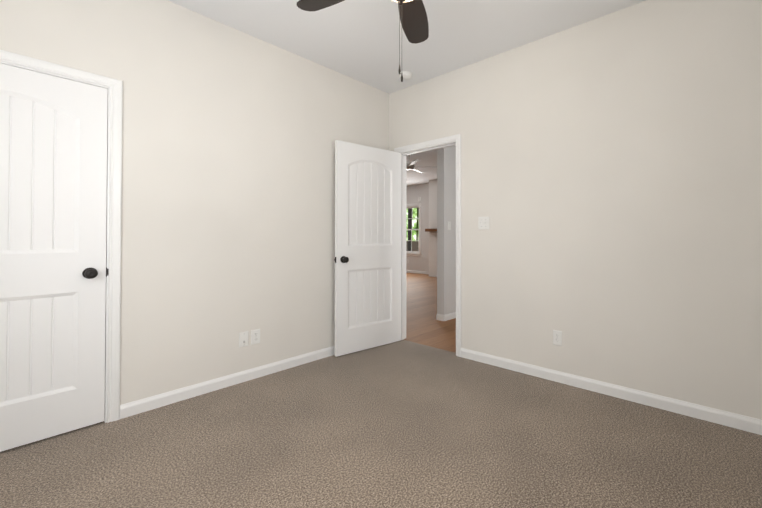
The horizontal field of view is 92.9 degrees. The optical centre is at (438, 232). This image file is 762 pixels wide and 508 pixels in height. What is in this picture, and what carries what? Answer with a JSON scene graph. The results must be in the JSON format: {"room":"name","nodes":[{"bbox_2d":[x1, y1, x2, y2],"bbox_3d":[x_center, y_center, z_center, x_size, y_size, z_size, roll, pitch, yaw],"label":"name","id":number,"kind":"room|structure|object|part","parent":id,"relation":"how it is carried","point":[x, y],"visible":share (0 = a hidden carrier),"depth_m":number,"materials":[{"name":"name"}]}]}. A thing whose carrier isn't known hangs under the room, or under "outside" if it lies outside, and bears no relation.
{"room":"empty bedroom","nodes":[
{"label":"empty bedroom","id":0,"kind":"room"},
{"bbox_2d":[0,0,388,404],"bbox_3d":[-1.665,-0.209,2.733,0.115,2.745,3.630,0,-1,39],"label":"wall","id":1,"kind":"structure","parent":0,"point":[230,136],"depth_m":2.63,"materials":[{"name":"beige paint"}]},
{"bbox_2d":[0,63,107,451],"bbox_3d":[-2.285,0.127,1.903,0.164,2.032,0.781,0,-1,39],"label":"closet door leaf","id":2,"kind":"structure","parent":1,"relation":"in","point":[53,169],"depth_m":2.01,"materials":[{"name":"white paint"}]},
{"bbox_3d":[-2.075,0.240,2.161,0.164,0.067,0.112,0,-1,39],"label":"knob","id":3,"kind":"part","parent":2,"relation":"part of","materials":[{"name":"brown metal"}]},
{"bbox_2d":[0,50,122,422],"bbox_3d":[-2.309,0.099,1.922,0.132,2.112,0.898,0,-1,39],"label":"door frame","id":4,"kind":"structure","parent":1,"relation":"attached to","point":[114,261],"depth_m":2.20,"materials":[{"name":"white wood"}]},
{"bbox_2d":[120,346,334,418],"bbox_3d":[-1.257,1.126,3.108,0.030,0.083,2.284,0,-1,39],"label":"baseboard","id":5,"kind":"structure","parent":1,"relation":"attached to","point":[153,402],"depth_m":2.64,"materials":[{"name":"white wood"}]},
{"bbox_2d":[239,331,248,347],"bbox_3d":[-1.518,0.834,2.799,0.016,0.115,0.070,0,-1,39],"label":"outlet","id":6,"kind":"object","parent":1,"relation":"attached to","point":[243,339],"visible":1,"depth_m":2.80,"materials":[{"name":"white plastic"}]},
{"bbox_2d":[251,329,259,344],"bbox_3d":[-1.464,0.835,2.873,0.007,0.115,0.070,0,-1,39],"label":"duplex electrical outlet","id":7,"kind":"object","parent":1,"relation":"attached to","point":[255,336],"visible":1,"depth_m":2.87,"materials":[{"name":"white plastic"}]},
{"bbox_2d":[0,340,761,507],"bbox_3d":[-0.532,1.183,1.762,4.580,0.060,3.570,0,-1,39],"label":"floor carpet","id":8,"kind":"object","parent":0,"point":[403,424],"visible":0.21,"depth_m":1.91,"materials":[{"name":"brown carpet"}]},
{"bbox_2d":[168,0,645,185],"bbox_3d":[-1.474,-1.597,6.069,12.230,0.100,9.030,0,-1,39],"label":"ceiling","id":9,"kind":"structure","parent":0,"point":[358,40],"depth_m":2.78,"materials":[{"name":"white paint"}]},
{"bbox_2d":[297,0,428,81],"bbox_3d":[-0.243,-1.163,1.731,1.317,0.857,1.292,0,-1,39],"label":"ceiling fan","id":10,"kind":"object","parent":9,"relation":"hanging from","point":[413,18],"visible":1,"depth_m":2.12,"materials":[{"name":"brown wood"}]},
{"bbox_3d":[-0.182,-0.927,1.746,0.020,0.384,0.019,0,-1,39],"label":"chain","id":11,"kind":"part","parent":10,"relation":"part of","materials":[{"name":"brown metal"}]},
{"bbox_2d":[399,71,411,79],"bbox_3d":[-0.322,-1.552,3.538,0.136,0.041,0.136,0,-1,39],"label":"smoke detector","id":12,"kind":"object","parent":9,"relation":"attached to","point":[407,75],"visible":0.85,"depth_m":3.50,"materials":[{"name":"white plastic"}]},
{"bbox_2d":[406,154,422,172],"bbox_3d":[-0.603,-1.376,6.832,1.210,0.325,1.255,0,-1,39],"label":"room ceiling fan","id":13,"kind":"object","parent":9,"relation":"hanging from","point":[410,165],"visible":0.42,"depth_m":6.72,"materials":[{"name":"silver metal"}]},
{"bbox_2d":[406,183,428,271],"bbox_3d":[1.332,-0.138,9.517,12.000,2.745,0.115,0,-1,39],"label":"wall","id":14,"kind":"structure","parent":0,"point":[413,194],"depth_m":10.92,"materials":[{"name":"grey paint"}]},
{"bbox_2d":[406,203,420,256],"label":"living room window","id":15,"kind":"structure","parent":14,"relation":"in","point":[411,252],"depth_m":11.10,"materials":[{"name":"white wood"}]},
{"bbox_2d":[406,270,428,273],"bbox_3d":[1.291,1.192,9.454,12.000,0.083,0.013,0,-1,39],"label":"baseboard","id":16,"kind":"structure","parent":14,"relation":"attached to","point":[408,271],"depth_m":11.01,"materials":[{"name":"white wood"}]},
{"bbox_2d":[404,272,455,352],"bbox_3d":[-0.351,1.242,7.426,12.230,0.060,5.460,0,-1,39],"label":"floor","id":17,"kind":"structure","parent":0,"point":[424,326],"depth_m":4.96,"materials":[{"name":"brown wood"}]},
{"bbox_2d":[429,179,436,276],"bbox_3d":[0.241,-0.133,10.069,0.990,2.745,0.400,0,-1,39],"label":"wall","id":18,"kind":"structure","parent":0,"point":[432,225],"depth_m":10.12,"materials":[{"name":"white paint"}]},
{"bbox_2d":[425,229,436,231],"bbox_3d":[0.052,-0.078,9.836,0.930,0.080,0.200,0,-1,39],"label":"mantel shelf","id":19,"kind":"object","parent":18,"relation":"attached to","point":[430,230],"visible":0.5,"depth_m":9.91,"materials":[{"name":"brown wood"}]},
{"bbox_2d":[437,146,455,314],"bbox_3d":[1.412,-0.169,6.558,0.120,2.745,4.383,0,-1,39],"label":"wall","id":20,"kind":"structure","parent":0,"point":[446,237],"depth_m":4.88,"materials":[{"name":"grey paint"}]},
{"bbox_2d":[436,314,441,319],"bbox_3d":[1.345,1.162,6.567,0.013,0.083,4.361,0,-1,39],"label":"baseboard","id":21,"kind":"structure","parent":20,"relation":"attached to","point":[439,316],"depth_m":4.85,"materials":[{"name":"white wood"}]},
{"bbox_2d":[442,312,455,320],"bbox_3d":[1.451,1.161,6.482,0.030,0.083,4.361,0,-1,39],"label":"baseboard","id":22,"kind":"structure","parent":20,"relation":"attached to","point":[445,317],"depth_m":4.88,"materials":[{"name":"white wood"}]},
{"bbox_2d":[389,0,761,419],"bbox_3d":[1.085,-0.208,2.768,4.115,2.745,0.115,0,-1,39],"label":"wall","id":23,"kind":"structure","parent":0,"point":[611,176],"depth_m":2.53,"materials":[{"name":"beige paint"}]},
{"bbox_2d":[394,134,460,356],"bbox_3d":[-0.098,0.118,3.712,0.898,2.112,0.132,0,-1,39],"label":"door frame","id":24,"kind":"structure","parent":23,"relation":"attached to","point":[452,138],"depth_m":3.60,"materials":[{"name":"white wood"}]},
{"bbox_2d":[334,140,400,356],"bbox_3d":[-0.688,0.145,3.629,0.781,2.032,0.164,1,-1,-44],"label":"door leaf","id":25,"kind":"structure","parent":24,"relation":"attached to","point":[367,259],"depth_m":3.59,"materials":[{"name":"white paint"}]},
{"bbox_3d":[-0.929,0.253,3.397,0.112,0.067,0.164,1,-1,-44],"label":"knob","id":26,"kind":"part","parent":25,"relation":"part of","materials":[{"name":"brown metal"}]},
{"bbox_2d":[478,217,488,229],"bbox_3d":[0.408,-0.088,3.230,0.116,0.115,0.016,0,-1,39],"label":"light switch","id":27,"kind":"object","parent":23,"relation":"attached to","point":[483,222],"visible":1,"depth_m":3.23,"materials":[{"name":"white plastic"}]},
{"bbox_2d":[553,330,561,345],"bbox_3d":[0.933,0.823,2.801,0.070,0.115,0.007,0,-1,39],"label":"duplex electrical outlet","id":28,"kind":"object","parent":23,"relation":"attached to","point":[557,337],"visible":1,"depth_m":2.80,"materials":[{"name":"white plastic"}]},
{"bbox_2d":[461,348,761,434],"bbox_3d":[1.217,1.120,2.564,2.580,0.083,0.013,0,-1,39],"label":"baseboard","id":29,"kind":"structure","parent":23,"relation":"attached to","point":[732,420],"depth_m":2.47,"materials":[{"name":"white wood"}]},
{"label":"outside","id":30,"kind":"structure","parent":0,"visible":0},
{"bbox_2d":[408,208,411,250],"bbox_3d":[-1.173,-1.460,14.898,0.171,6.503,0.273,0,-1,12],"label":"trunk","id":31,"kind":"object","parent":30,"point":[409,225],"depth_m":14.74,"materials":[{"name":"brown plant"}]}
]}

